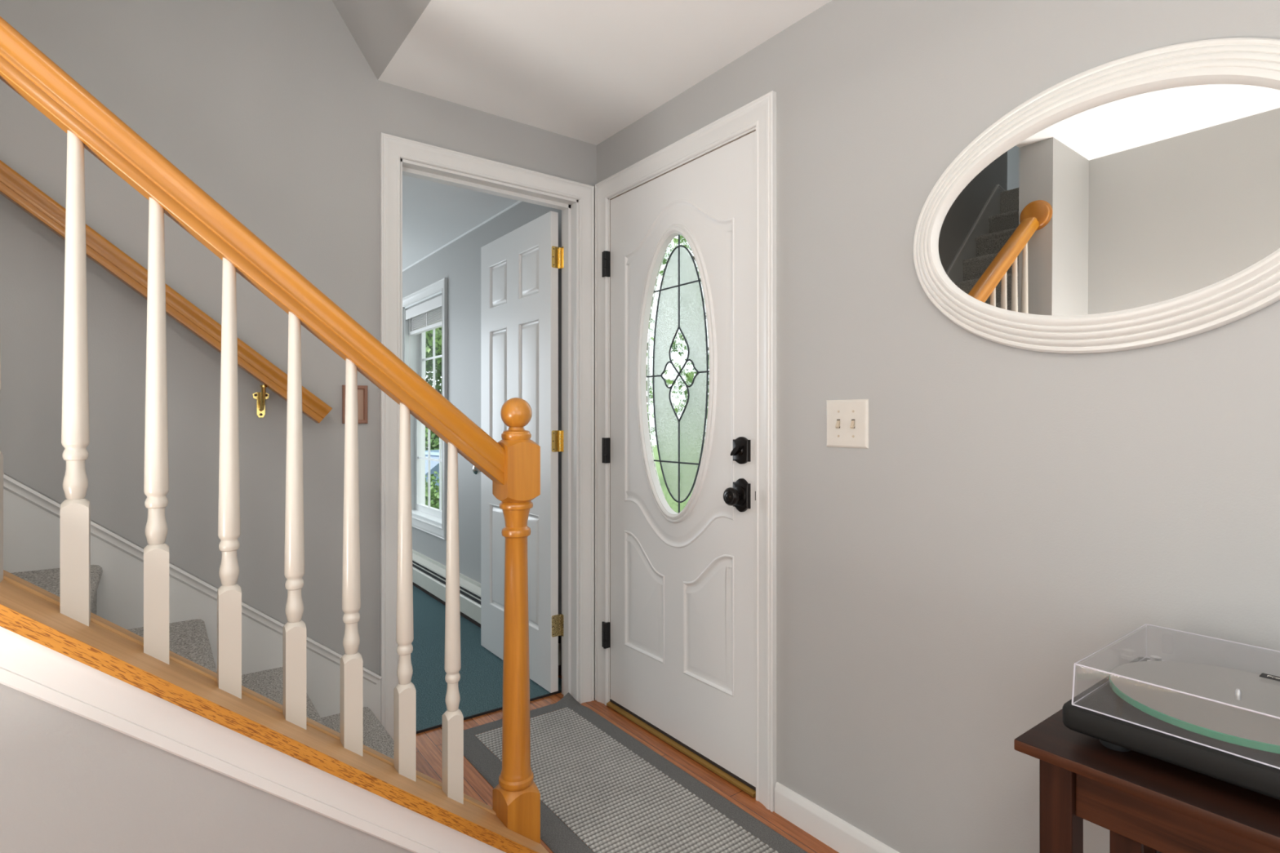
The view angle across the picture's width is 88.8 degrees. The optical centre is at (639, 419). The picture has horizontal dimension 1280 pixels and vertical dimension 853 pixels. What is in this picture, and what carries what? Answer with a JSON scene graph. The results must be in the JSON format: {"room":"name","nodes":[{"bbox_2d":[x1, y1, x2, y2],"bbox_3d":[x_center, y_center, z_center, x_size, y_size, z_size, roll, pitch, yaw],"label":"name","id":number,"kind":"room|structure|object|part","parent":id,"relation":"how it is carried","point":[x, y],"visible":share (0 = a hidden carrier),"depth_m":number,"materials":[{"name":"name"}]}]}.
{"room":"entrance hall","nodes":[
{"label":"entrance hall","id":0,"kind":"room"},
{"bbox_2d":[0,683,413,852],"bbox_3d":[-0.942,0.494,1.175,1.501,1.336,0.152,0,0,-37],"label":"wall","id":1,"kind":"structure","parent":0,"point":[70,782],"depth_m":1.12,"materials":[{"name":"paint"}]},
{"bbox_2d":[0,626,506,852],"bbox_3d":[-0.904,0.460,1.093,1.560,1.284,0.024,0,0,-37],"label":"trim","id":2,"kind":"structure","parent":1,"relation":"attached to","point":[27,666],"depth_m":1.18,"materials":[{"name":"white paint"}]},
{"bbox_2d":[0,16,548,852],"bbox_3d":[-0.917,-0.017,1.180,1.646,2.359,0.206,0,0,-37],"label":"stair railing","id":3,"kind":"object","parent":1,"relation":"on","point":[65,624],"visible":1,"depth_m":1.29,"materials":[{"name":"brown wood"}]},
{"bbox_3d":[-0.911,-0.460,1.213,2.002,0.074,0.062,46,-25,-28],"label":"handrail","id":4,"kind":"part","parent":3,"relation":"part of","materials":[{"name":"brown wood"}]},
{"bbox_3d":[-0.314,0.591,1.659,0.089,1.142,0.089,0,0,-37],"label":"newel post","id":5,"kind":"part","parent":3,"relation":"part of","materials":[{"name":"brown wood"}]},
{"bbox_2d":[0,0,596,697],"bbox_3d":[-1.704,-1.138,1.670,3.710,5.300,0.120,0,0,-37],"label":"wall","id":6,"kind":"structure","parent":0,"point":[274,109],"depth_m":1.95,"materials":[{"name":"paint"}]},
{"bbox_2d":[0,160,332,422],"bbox_3d":[-1.517,-0.530,1.674,1.334,1.084,0.096,0,0,-37],"label":"wall handrail","id":7,"kind":"object","parent":6,"relation":"attached to","point":[14,187],"visible":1,"depth_m":1.76,"materials":[{"name":"brown wood"}]},
{"bbox_2d":[3,472,382,722],"bbox_3d":[-2.005,-0.316,1.354,2.829,2.955,0.024,0,0,-37],"label":"trim","id":8,"kind":"structure","parent":6,"relation":"attached to","point":[31,518],"depth_m":1.81,"materials":[{"name":"paint"}]},
{"bbox_2d":[342,385,367,423],"bbox_3d":[-0.940,-0.049,2.157,0.077,0.126,0.013,0,0,-37],"label":"wooden plaque","id":9,"kind":"object","parent":6,"relation":"attached to","point":[362,389],"visible":0.53,"depth_m":2.17,"materials":[{"name":"brown wood"}]},
{"bbox_3d":[-0.941,-0.049,2.159,0.053,0.102,0.008,0,0,-37],"label":"panel","id":10,"kind":"part","parent":9,"relation":"part of","materials":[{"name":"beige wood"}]},
{"bbox_2d":[379,132,594,739],"bbox_3d":[-0.792,0.099,2.801,0.849,2.126,0.880,0,0,-37],"label":"door","id":11,"kind":"structure","parent":6,"relation":"in","point":[519,268],"depth_m":2.70,"materials":[{"name":"white paint"}]},
{"bbox_3d":[-0.770,0.247,3.301,0.169,0.062,0.104,0,0,-37],"label":"knob","id":12,"kind":"part","parent":11,"relation":"part of","materials":[{"name":"silver metal"}]},
{"bbox_2d":[332,0,431,79],"bbox_3d":[-0.875,-1.667,1.779,0.695,1.043,0.695,0,0,-37],"label":"ceiling","id":13,"kind":"structure","parent":0,"point":[379,28],"depth_m":2.03,"materials":[{"name":"paint"}]},
{"bbox_2d":[402,174,518,270],"bbox_3d":[-2.532,-1.169,3.372,3.000,0.138,3.600,0,0,-37],"label":"ceiling","id":14,"kind":"structure","parent":0,"point":[434,214],"depth_m":3.48,"materials":[{"name":"paint"}]},
{"bbox_2d":[377,0,831,145],"bbox_3d":[0.813,-1.220,0.666,0.878,0.150,4.500,0,0,-37],"label":"ceiling","id":15,"kind":"structure","parent":0,"point":[587,71],"depth_m":2.04,"materials":[{"name":"paint"}]},
{"bbox_2d":[416,675,838,852],"bbox_3d":[-1.167,1.222,1.527,3.180,0.120,8.250,0,0,-37],"label":"floor","id":16,"kind":"structure","parent":0,"point":[429,753],"depth_m":2.17,"materials":[{"name":"brown wood"}]},
{"bbox_2d":[11,564,393,759],"bbox_3d":[-1.788,-0.290,1.077,2.745,2.905,0.700,0,0,-37],"label":"staircase","id":17,"kind":"structure","parent":16,"relation":"on","point":[188,639],"depth_m":1.78,"materials":[{"name":"carpet"}]},
{"bbox_2d":[410,585,561,733],"bbox_3d":[-2.202,1.158,3.488,2.268,0.008,3.369,0,0,-37],"label":"carpet","id":18,"kind":"structure","parent":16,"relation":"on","point":[480,684],"depth_m":2.98,"materials":[{"name":"teal carpet"}]},
{"bbox_2d":[463,692,807,852],"bbox_3d":[0.006,1.144,1.888,0.544,0.036,1.665,0,0,-37],"label":"runner rug","id":19,"kind":"object","parent":16,"relation":"on","point":[599,780],"visible":0.9,"depth_m":2.00,"materials":[{"name":"grey fabric"}]},
{"bbox_2d":[1013,709,1279,852],"bbox_3d":[1.042,0.815,0.676,0.460,0.695,1.042,0,0,-37],"label":"console table","id":20,"kind":"object","parent":16,"relation":"on","point":[1147,804],"visible":0.54,"depth_m":0.87,"materials":[{"name":"brown wood"}]},
{"bbox_3d":[0.612,0.823,0.950,0.042,0.678,0.042,0,0,-37],"label":"leg","id":21,"kind":"part","parent":20,"relation":"part of","materials":[{"name":"brown wood"}]},
{"bbox_3d":[0.901,0.823,1.166,0.042,0.678,0.042,0,0,-37],"label":"leg","id":22,"kind":"part","parent":20,"relation":"part of","materials":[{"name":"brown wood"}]},
{"bbox_2d":[1062,623,1279,799],"bbox_3d":[0.867,0.410,0.882,0.332,0.114,0.418,0,0,-37],"label":"turntable","id":23,"kind":"object","parent":20,"relation":"on","point":[1220,723],"visible":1,"depth_m":0.89,"materials":[{"name":"black plastic"}]},
{"bbox_3d":[0.841,0.399,0.918,0.295,0.010,0.295,0,0,-37],"label":"platter","id":24,"kind":"part","parent":23,"relation":"part of","materials":[{"name":"green glass"}]},
{"bbox_2d":[402,0,1279,852],"bbox_3d":[0.112,-1.138,2.464,0.150,5.300,8.220,0,0,-37],"label":"wall","id":25,"kind":"structure","parent":0,"point":[1008,516],"depth_m":1.54,"materials":[{"name":"paint"}]},
{"bbox_2d":[402,277,447,540],"bbox_3d":[-1.439,-0.066,4.526,0.169,1.647,0.941,0,0,-37],"label":"window","id":26,"kind":"structure","parent":25,"relation":"in","point":[426,518],"depth_m":4.62,"materials":[{"name":"white paint"}]},
{"bbox_3d":[-1.396,-0.431,4.558,0.030,0.756,0.785,0,0,-37],"label":"sash","id":27,"kind":"part","parent":26,"relation":"part of","materials":[{"name":"paint"}]},
{"bbox_2d":[405,294,441,417],"bbox_3d":[-1.465,-0.299,4.507,0.060,1.022,0.797,0,0,-37],"label":"mini blind","id":28,"kind":"object","parent":26,"relation":"attached to","point":[426,316],"visible":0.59,"depth_m":4.51,"materials":[{"name":"white plastic"}]},
{"bbox_3d":[-1.677,-0.328,4.768,0.004,0.880,0.003,0,0,-37],"label":"pull cord","id":29,"kind":"part","parent":28,"relation":"part of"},
{"bbox_3d":[-1.455,-0.630,4.514,0.036,0.025,0.779,0,0,-37],"label":"rail","id":30,"kind":"part","parent":28,"relation":"part of","materials":[{"name":"white plastic"}]},
{"bbox_3d":[-1.464,0.673,4.508,0.070,0.014,0.805,0,0,-37],"label":"sill","id":31,"kind":"part","parent":26,"relation":"part of","materials":[{"name":"paint"}]},
{"bbox_3d":[-1.424,0.289,4.537,0.030,0.774,0.785,0,0,-37],"label":"sash","id":32,"kind":"part","parent":26,"relation":"part of","materials":[{"name":"paint"}]},
{"bbox_2d":[402,200,521,271],"bbox_3d":[-1.297,-1.097,4.219,0.008,0.007,3.480,0,0,-37],"label":"cove","id":33,"kind":"object","parent":25,"relation":"attached to","point":[518,202],"visible":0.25,"depth_m":3.84,"materials":[{"name":"paint"}]},
{"bbox_2d":[412,549,560,665],"bbox_3d":[-1.342,1.022,4.236,0.060,0.190,3.200,0,0,-37],"label":"baseboard heater","id":34,"kind":"object","parent":25,"relation":"attached to","point":[428,574],"visible":0.29,"depth_m":4.04,"materials":[{"name":"metal"}]},
{"bbox_3d":[-1.339,0.955,4.238,0.052,0.030,3.200,0,0,-37],"label":"panel","id":35,"kind":"part","parent":34,"relation":"part of","materials":[{"name":"metal"}]},
{"bbox_3d":[-1.323,0.945,4.250,0.012,0.035,3.200,0,0,-37],"label":"panel","id":36,"kind":"part","parent":34,"relation":"part of","materials":[{"name":"metal"}]},
{"bbox_2d":[413,582,560,675],"bbox_3d":[-1.330,1.139,4.245,0.030,0.045,3.200,0,0,-37],"label":"baseboard","id":37,"kind":"structure","parent":25,"relation":"attached to","point":[437,598],"depth_m":4.07,"materials":[{"name":"white wood"}]},
{"bbox_2d":[595,90,776,812],"bbox_3d":[0.143,0.095,2.353,0.192,2.135,0.968,0,0,-37],"label":"door","id":38,"kind":"structure","parent":25,"relation":"in","point":[686,600],"depth_m":2.27,"materials":[{"name":"white paint"}]},
{"bbox_3d":[0.124,-0.163,2.337,0.034,1.066,0.447,0,0,-37],"label":"glass frame","id":39,"kind":"part","parent":38,"relation":"part of","materials":[{"name":"white paint"}]},
{"label":"bevelled pane","id":40,"kind":"part","parent":38,"relation":"part of","materials":[{"name":"clear glass"}]},
{"bbox_3d":[0.141,-0.163,2.350,0.001,0.920,0.300,0,0,-37],"label":"leaded pane","id":41,"kind":"part","parent":38,"relation":"part of","materials":[{"name":"clear glass"}]},
{"bbox_3d":[0.297,0.239,2.042,0.066,0.106,0.068,0,0,-37],"label":"knob","id":42,"kind":"part","parent":38,"relation":"part of","materials":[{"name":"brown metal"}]},
{"bbox_2d":[774,782,899,852],"bbox_3d":[1.425,1.119,0.570,0.013,0.085,3.415,0,0,-37],"label":"baseboard","id":43,"kind":"structure","parent":25,"relation":"attached to","point":[833,831],"depth_m":1.79,"materials":[{"name":"white paint"}]},
{"bbox_2d":[826,399,868,448],"bbox_3d":[0.548,0.012,1.743,0.014,0.128,0.131,0,0,-37],"label":"light switch","id":44,"kind":"object","parent":25,"relation":"attached to","point":[846,420],"visible":1,"depth_m":1.74,"materials":[{"name":"beige plastic"}]},
{"bbox_2d":[912,37,1279,354],"bbox_3d":[0.887,-0.409,1.267,0.038,0.560,0.780,0,0,-37],"label":"oval mirror","id":45,"kind":"object","parent":25,"relation":"attached to","point":[1132,202],"visible":1,"depth_m":1.24,"materials":[{"name":"white paint"}]},
{"bbox_2d":[937,84,1279,315],"bbox_3d":[0.887,-0.406,1.261,0.004,0.412,0.660,0,0,-37],"label":"mirror glass","id":46,"kind":"object","parent":45,"relation":"attached to","point":[1123,199],"depth_m":1.23,"materials":[{"name":"mirror"}]},
{"label":"outside","id":47,"kind":"structure","parent":0,"visible":0},
{"bbox_3d":[14.915,2.212,20.245,44.850,0.100,70.000,0,0,-37],"label":"ground","id":48,"kind":"structure","parent":47,"visible":0},
{"bbox_2d":[425,470,439,509],"bbox_3d":[-3.377,1.603,10.898,1.753,1.571,1.964,0,0,-16],"label":"shrub","id":49,"kind":"object","parent":48,"relation":"on","point":[434,495],"visible":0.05,"depth_m":10.69,"materials":[{"name":"green plant"}]},
{"bbox_2d":[425,449,439,491],"bbox_3d":[-4.187,1.427,14.589,1.780,1.470,4.270,0,0,43],"label":"parked car","id":50,"kind":"object","parent":48,"relation":"on","point":[434,454],"visible":0.02,"depth_m":13.60,"materials":[{"name":"white paint"}]},
{"bbox_2d":[425,326,441,450],"bbox_3d":[-5.691,-1.170,19.501,4.475,7.622,5.574,0,0,23],"label":"leafy tree","id":51,"kind":"object","parent":48,"relation":"on","point":[434,439],"visible":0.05,"depth_m":18.32,"materials":[{"name":"green plant"}]},
{"bbox_2d":[646,234,680,513],"bbox_3d":[0.856,-1.592,12.770,7.096,8.242,5.784,0,0,19],"label":"leafy tree","id":52,"kind":"object","parent":48,"relation":"on","point":[679,234],"visible":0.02,"depth_m":12.96,"materials":[{"name":"green plant"}]}
]}

